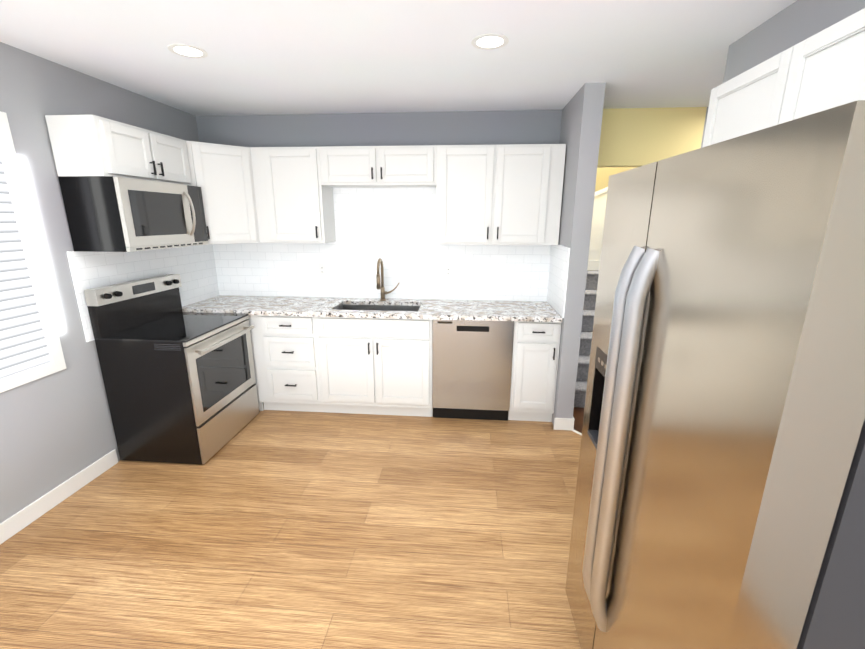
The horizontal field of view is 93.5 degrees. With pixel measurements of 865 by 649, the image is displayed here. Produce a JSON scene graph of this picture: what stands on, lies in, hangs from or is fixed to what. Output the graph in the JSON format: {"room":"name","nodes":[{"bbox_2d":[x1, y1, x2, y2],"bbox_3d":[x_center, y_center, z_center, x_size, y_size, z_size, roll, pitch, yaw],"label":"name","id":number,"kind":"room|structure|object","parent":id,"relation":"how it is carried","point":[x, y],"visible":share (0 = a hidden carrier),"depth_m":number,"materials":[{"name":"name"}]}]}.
{"room":"kitchen","nodes":[
{"label":"kitchen","id":0,"kind":"room"},
{"bbox_2d":[0,42,198,522],"bbox_3d":[-2.432,0.123,0.879,0.108,2.660,6.600,1,15,5],"label":"wall","id":1,"kind":"structure","parent":0,"point":[56,429],"depth_m":2.42,"materials":[{"name":"grey paint"}]},
{"bbox_2d":[0,111,65,392],"bbox_3d":[-2.290,-0.279,1.763,0.015,1.425,1.140,1,15,5],"label":"window","id":2,"kind":"structure","parent":1,"relation":"in","point":[30,347],"depth_m":2.22,"materials":[{"name":"white plastic"}]},
{"bbox_2d":[0,449,117,543],"bbox_3d":[-2.436,1.544,0.490,0.013,0.105,4.940,1,15,5],"label":"baseboard","id":3,"kind":"structure","parent":1,"relation":"attached to","point":[14,524],"depth_m":2.44,"materials":[{"name":"white wood"}]},
{"bbox_2d":[45,114,196,185],"bbox_3d":[-2.030,-1.133,2.742,0.313,0.331,0.795,1,15,5],"label":"upper cabinet","id":4,"kind":"object","parent":1,"relation":"attached to","point":[92,145],"depth_m":2.44,"materials":[{"name":"white wood"}]},
{"bbox_2d":[58,176,207,251],"bbox_3d":[-1.974,-0.756,2.826,0.430,0.439,0.779,1,15,5],"label":"over-the-range microwave","id":5,"kind":"object","parent":4,"relation":"attached to","point":[111,214],"visible":1,"depth_m":2.50,"materials":[{"name":"silver"}]},
{"bbox_2d":[67,244,218,341],"bbox_3d":[-2.172,-0.348,3.261,0.010,0.578,1.455,1,15,5],"label":"backsplash","id":6,"kind":"structure","parent":1,"relation":"attached to","point":[194,267],"depth_m":3.09,"materials":[{"name":"tile"}]},
{"bbox_2d":[0,403,583,648],"bbox_3d":[0.688,1.414,1.438,6.300,0.100,7.550,1,15,5],"label":"floor","id":7,"kind":"structure","parent":0,"point":[271,529],"depth_m":2.16,"materials":[{"name":"brown wood"}]},
{"bbox_2d":[84,274,258,464],"bbox_3d":[-1.837,0.288,3.089,0.692,1.235,0.788,1,15,5],"label":"range","id":8,"kind":"object","parent":7,"relation":"on","point":[180,386],"visible":1,"depth_m":2.81,"materials":[{"name":"black metal"}]},
{"bbox_2d":[247,315,266,410],"bbox_3d":[-1.792,0.270,3.819,0.679,0.904,0.617,1,15,5],"label":"base cabinet","id":9,"kind":"object","parent":7,"relation":"on","point":[254,334],"depth_m":3.52,"materials":[{"name":"white wood"}]},
{"bbox_2d":[255,315,346,411],"bbox_3d":[-1.192,0.284,3.772,0.526,0.904,0.617,1,15,5],"label":"base cabinet","id":10,"kind":"object","parent":7,"relation":"on","point":[301,357],"depth_m":3.46,"materials":[{"name":"white wood"}]},
{"bbox_2d":[432,319,513,420],"bbox_3d":[0.347,0.323,3.645,0.648,0.902,0.612,1,15,5],"label":"dishwasher","id":11,"kind":"object","parent":7,"relation":"on","point":[471,368],"visible":0.75,"depth_m":3.34,"materials":[{"name":"silver metal"}]},
{"bbox_2d":[508,321,561,421],"bbox_3d":[0.856,0.333,3.609,0.367,0.904,0.617,1,15,5],"label":"base cabinet","id":12,"kind":"object","parent":7,"relation":"on","point":[536,345],"depth_m":3.31,"materials":[{"name":"white wood"}]},
{"bbox_2d":[182,295,561,321],"bbox_3d":[-0.550,-0.152,3.588,3.174,0.035,0.647,1,15,5],"label":"countertop","id":13,"kind":"structure","parent":12,"relation":"on","point":[524,311],"depth_m":3.45,"materials":[{"name":"stone"}]},
{"bbox_2d":[336,304,420,310],"bbox_3d":[-0.473,-0.025,3.606,0.826,0.216,0.464,1,15,5],"label":"sink","id":14,"kind":"object","parent":13,"relation":"in","point":[379,307],"depth_m":3.78,"materials":[{"name":"silver metal"}]},
{"bbox_2d":[376,258,398,300],"bbox_3d":[-0.405,-0.398,3.674,0.189,0.398,0.220,1,15,5],"label":"faucet","id":15,"kind":"object","parent":13,"relation":"on","point":[379,284],"visible":1,"depth_m":3.72,"materials":[{"name":"silver metal"}]},
{"bbox_2d":[574,271,598,407],"bbox_3d":[1.778,0.085,4.157,1.091,1.116,1.226,1,15,5],"label":"stairs","id":16,"kind":"structure","parent":7,"relation":"on","point":[586,332],"depth_m":4.04,"materials":[{"name":"carpet"}]},
{"bbox_2d":[565,100,864,648],"bbox_3d":[0.956,0.498,1.131,0.910,1.830,0.910,1,15,5],"label":"refrigerator","id":17,"kind":"object","parent":7,"relation":"on","point":[719,503],"visible":1,"depth_m":0.72,"materials":[{"name":"silver metal"}]},
{"bbox_2d":[0,0,796,115],"bbox_3d":[0.657,-1.042,0.312,6.300,0.100,6.600,1,15,5],"label":"ceiling","id":18,"kind":"structure","parent":0,"point":[270,57],"depth_m":2.19,"materials":[{"name":"white paint"}]},
{"bbox_2d":[168,44,207,57],"bbox_3d":[-1.332,-1.489,2.218,0.190,0.004,0.190,1,15,5],"label":"recessed light","id":19,"kind":"object","parent":18,"relation":"in","point":[190,51],"visible":1,"depth_m":2.21,"materials":[{"name":"white plastic"}]},
{"bbox_2d":[471,33,508,49],"bbox_3d":[0.295,-1.450,2.088,0.190,0.004,0.190,1,15,5],"label":"recessed light","id":20,"kind":"object","parent":18,"relation":"in","point":[492,40],"visible":1,"depth_m":2.08,"materials":[{"name":"white plastic"}]},
{"bbox_2d":[196,107,708,301],"bbox_3d":[0.978,-1.356,3.559,6.192,4.200,0.125,1,15,5],"label":"wall","id":21,"kind":"structure","parent":0,"point":[505,127],"depth_m":3.47,"materials":[{"name":"grey paint"}]},
{"bbox_2d":[189,141,256,243],"bbox_3d":[-1.817,-1.092,3.468,0.625,0.774,0.621,1,15,5],"label":"upper cabinet","id":22,"kind":"object","parent":21,"relation":"attached to","point":[221,171],"depth_m":3.30,"materials":[{"name":"white wood"}]},
{"bbox_2d":[249,147,335,242],"bbox_3d":[-1.234,-1.111,3.548,0.640,0.774,0.361,1,15,5],"label":"upper cabinet","id":23,"kind":"object","parent":21,"relation":"attached to","point":[291,204],"depth_m":3.43,"materials":[{"name":"white wood"}]},
{"bbox_2d":[321,145,436,189],"bbox_3d":[-0.435,-1.327,3.445,0.959,0.298,0.318,1,15,5],"label":"upper cabinet","id":24,"kind":"object","parent":21,"relation":"attached to","point":[341,166],"depth_m":3.30,"materials":[{"name":"white wood"}]},
{"bbox_2d":[213,187,550,301],"bbox_3d":[-0.521,-0.741,3.777,3.199,1.010,0.010,1,15,5],"label":"backsplash","id":25,"kind":"structure","parent":21,"relation":"attached to","point":[394,229],"depth_m":3.79,"materials":[{"name":"tile"}]},
{"bbox_2d":[318,264,325,275],"bbox_3d":[-1.049,-0.521,3.870,0.072,0.115,0.007,1,15,5],"label":"electrical outlet","id":26,"kind":"object","parent":25,"relation":"attached to","point":[322,269],"visible":1,"depth_m":3.87,"materials":[{"name":"white plastic"}]},
{"bbox_2d":[444,265,451,277],"bbox_3d":[0.147,-0.493,3.775,0.072,0.115,0.007,1,15,5],"label":"electrical outlet","id":27,"kind":"object","parent":25,"relation":"attached to","point":[448,271],"visible":1,"depth_m":3.77,"materials":[{"name":"white plastic"}]},
{"bbox_2d":[433,144,565,244],"bbox_3d":[0.545,-1.074,3.427,1.008,0.774,0.318,1,15,5],"label":"upper cabinet","id":28,"kind":"object","parent":21,"relation":"attached to","point":[509,194],"depth_m":3.28,"materials":[{"name":"white wood"}]},
{"bbox_2d":[550,83,605,425],"bbox_3d":[1.153,-1.373,3.628,0.133,4.200,1.654,1,15,5],"label":"wall","id":29,"kind":"structure","parent":0,"point":[581,120],"depth_m":3.02,"materials":[{"name":"grey paint"}]},
{"bbox_2d":[547,245,569,317],"bbox_3d":[1.040,-0.390,3.392,0.010,0.534,0.650,1,15,5],"label":"backsplash","id":30,"kind":"structure","parent":29,"relation":"attached to","point":[558,275],"depth_m":3.32,"materials":[{"name":"tile"}]},
{"bbox_2d":[554,417,574,429],"bbox_3d":[1.095,0.766,3.533,0.159,0.105,0.417,1,15,5],"label":"baseboard","id":31,"kind":"structure","parent":29,"relation":"attached to","point":[563,423],"depth_m":3.33,"materials":[{"name":"white wood"}]},
{"bbox_2d":[587,167,636,270],"bbox_3d":[1.850,-1.577,4.424,1.400,4.200,0.100,1,15,5],"label":"wall","id":32,"kind":"structure","parent":0,"point":[603,175],"depth_m":4.36,"materials":[{"name":"yellow paint"}]},
{"bbox_2d":[587,260,599,270],"bbox_3d":[1.831,-0.668,4.603,1.091,0.113,0.014,1,15,5],"label":"baseboard","id":33,"kind":"structure","parent":32,"relation":"attached to","point":[593,265],"depth_m":4.60,"materials":[{"name":"white"}]},
{"bbox_2d":[588,187,607,259],"bbox_3d":[1.835,-1.197,4.461,1.096,0.983,0.022,1,15,5],"label":"window","id":34,"kind":"structure","parent":32,"relation":"attached to","point":[598,216],"depth_m":4.49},
{"bbox_2d":[723,0,864,82],"bbox_3d":[1.387,0.387,-0.091,0.114,2.660,5.230,1,15,5],"label":"wall","id":35,"kind":"structure","parent":0,"point":[795,23],"depth_m":1.75,"materials":[{"name":"grey paint"}]},
{"bbox_2d":[702,8,864,147],"bbox_3d":[1.337,-0.734,1.376,0.265,0.395,1.007,1,15,5],"label":"upper cabinet","id":36,"kind":"object","parent":35,"relation":"attached to","point":[823,70],"visible":0.42,"depth_m":1.33,"materials":[{"name":"white wood"}]}
]}

